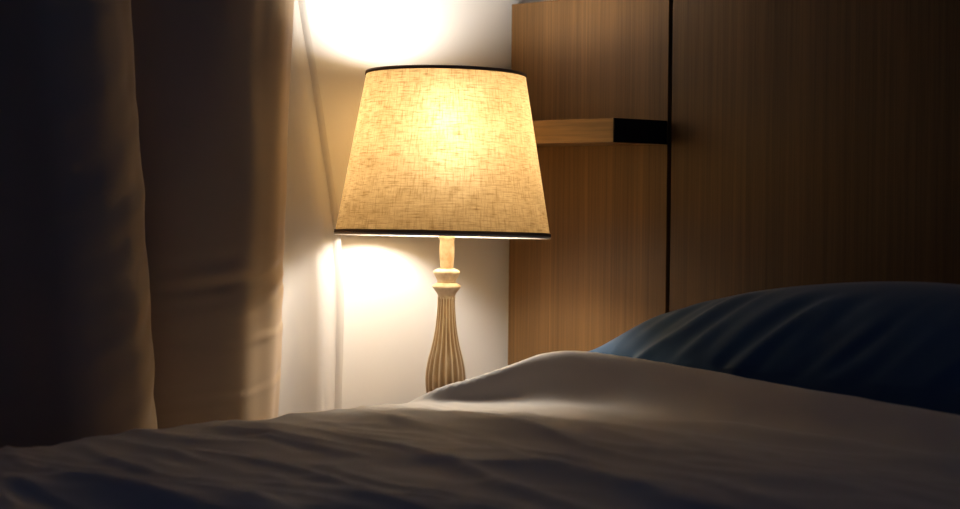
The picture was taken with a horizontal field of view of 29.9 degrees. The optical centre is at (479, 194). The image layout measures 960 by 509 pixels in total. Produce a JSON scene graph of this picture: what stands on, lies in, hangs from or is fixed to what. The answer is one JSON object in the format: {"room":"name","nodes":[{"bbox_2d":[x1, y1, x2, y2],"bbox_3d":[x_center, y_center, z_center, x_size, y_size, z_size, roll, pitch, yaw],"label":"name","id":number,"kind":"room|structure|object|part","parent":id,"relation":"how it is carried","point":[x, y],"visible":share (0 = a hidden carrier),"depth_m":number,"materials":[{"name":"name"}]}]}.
{"room":"bedroom","nodes":[
{"label":"bedroom","id":0,"kind":"room"},
{"bbox_2d":[305,0,521,408],"bbox_3d":[-1.488,-0.367,1.559,4.300,2.500,0.100,1,0,-42],"label":"wall","id":1,"kind":"structure","parent":0,"point":[391,300],"depth_m":2.73,"materials":[{"name":"white paint"}]},
{"bbox_2d":[522,0,547,2],"bbox_3d":[1.511,-0.333,1.366,0.100,2.500,4.200,1,0,-42],"label":"wall","id":2,"kind":"structure","parent":0,"point":[523,1],"depth_m":2.88,"materials":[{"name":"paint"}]},
{"bbox_2d":[508,0,672,364],"bbox_3d":[0.169,0.300,2.742,0.038,1.203,0.334,1,0,-42],"label":"wood panel","id":3,"kind":"object","parent":2,"relation":"attached to","point":[603,271],"visible":0.65,"depth_m":2.71,"materials":[{"name":"brown wood"}]},
{"bbox_2d":[533,118,666,146],"bbox_3d":[0.122,-0.092,2.688,0.110,0.034,0.321,1,0,-42],"label":"shelf","id":4,"kind":"object","parent":3,"relation":"attached to","point":[602,131],"visible":0.78,"depth_m":2.58,"materials":[{"name":"brown wood"}]},
{"bbox_2d":[670,0,959,311],"bbox_3d":[0.852,0.308,1.984,0.038,1.203,1.690,1,0,-42],"label":"headboard","id":5,"kind":"object","parent":2,"relation":"attached to","point":[814,142],"visible":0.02,"depth_m":2.41,"materials":[{"name":"brown wood"}]},
{"bbox_3d":[-0.068,-1.651,-0.002,4.300,0.100,4.300,1,0,-42],"label":"ceiling","id":6,"kind":"structure","parent":0,"visible":0},
{"bbox_2d":[0,0,293,447],"bbox_3d":[-0.576,-0.363,2.104,1.012,2.488,0.167,1,0,-45],"label":"curtain","id":7,"kind":"object","parent":6,"relation":"hanging from","point":[143,143],"visible":0.92,"depth_m":2.18,"materials":[{"name":"brown fabric"}]},
{"bbox_2d":[278,0,343,416],"bbox_3d":[-0.629,-0.360,2.225,1.169,2.475,0.029,1,0,-42],"label":"sheer curtain","id":8,"kind":"object","parent":6,"relation":"hanging from","point":[313,296],"visible":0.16,"depth_m":2.58,"materials":[{"name":"white fabric"}]},
{"bbox_3d":[-0.098,0.949,-0.002,4.300,0.100,4.300,1,0,-42],"label":"floor","id":9,"kind":"structure","parent":0,"visible":0},
{"bbox_3d":[0.068,0.613,1.338,1.955,0.575,1.584,1,0,-42],"label":"bed","id":10,"kind":"object","parent":9,"relation":"on","visible":0},
{"bbox_2d":[0,351,959,508],"bbox_3d":[-0.026,0.403,1.258,1.770,0.410,1.658,1,0,-42],"label":"duvet","id":11,"kind":"object","parent":10,"relation":"on","point":[558,429],"visible":1,"depth_m":1.82,"materials":[{"name":"beige fabric"}]},
{"bbox_2d":[587,281,959,414],"bbox_3d":[0.518,0.203,2.136,0.226,0.200,0.976,1,0,-42],"label":"pillow","id":12,"kind":"object","parent":10,"relation":"on","point":[892,342],"visible":0.62,"depth_m":2.12,"materials":[{"name":"blue fabric"}]},
{"bbox_3d":[-0.017,0.617,2.572,0.432,0.565,0.254,1,0,-42],"label":"nightstand","id":13,"kind":"object","parent":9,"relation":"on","visible":0},
{"bbox_2d":[334,65,550,392],"bbox_3d":[-0.053,0.079,2.556,0.308,0.512,0.308,1,0,-42],"label":"table lamp","id":14,"kind":"object","parent":13,"relation":"on","point":[447,153],"visible":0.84,"depth_m":2.45,"materials":[{"name":"beige fabric"}]},
{"bbox_3d":[-0.051,-0.059,2.560,0.305,0.228,0.305,3,-2,-42],"label":"lamp shade","id":15,"kind":"part","parent":14,"relation":"part of","materials":[{"name":"fabric"}]}
]}

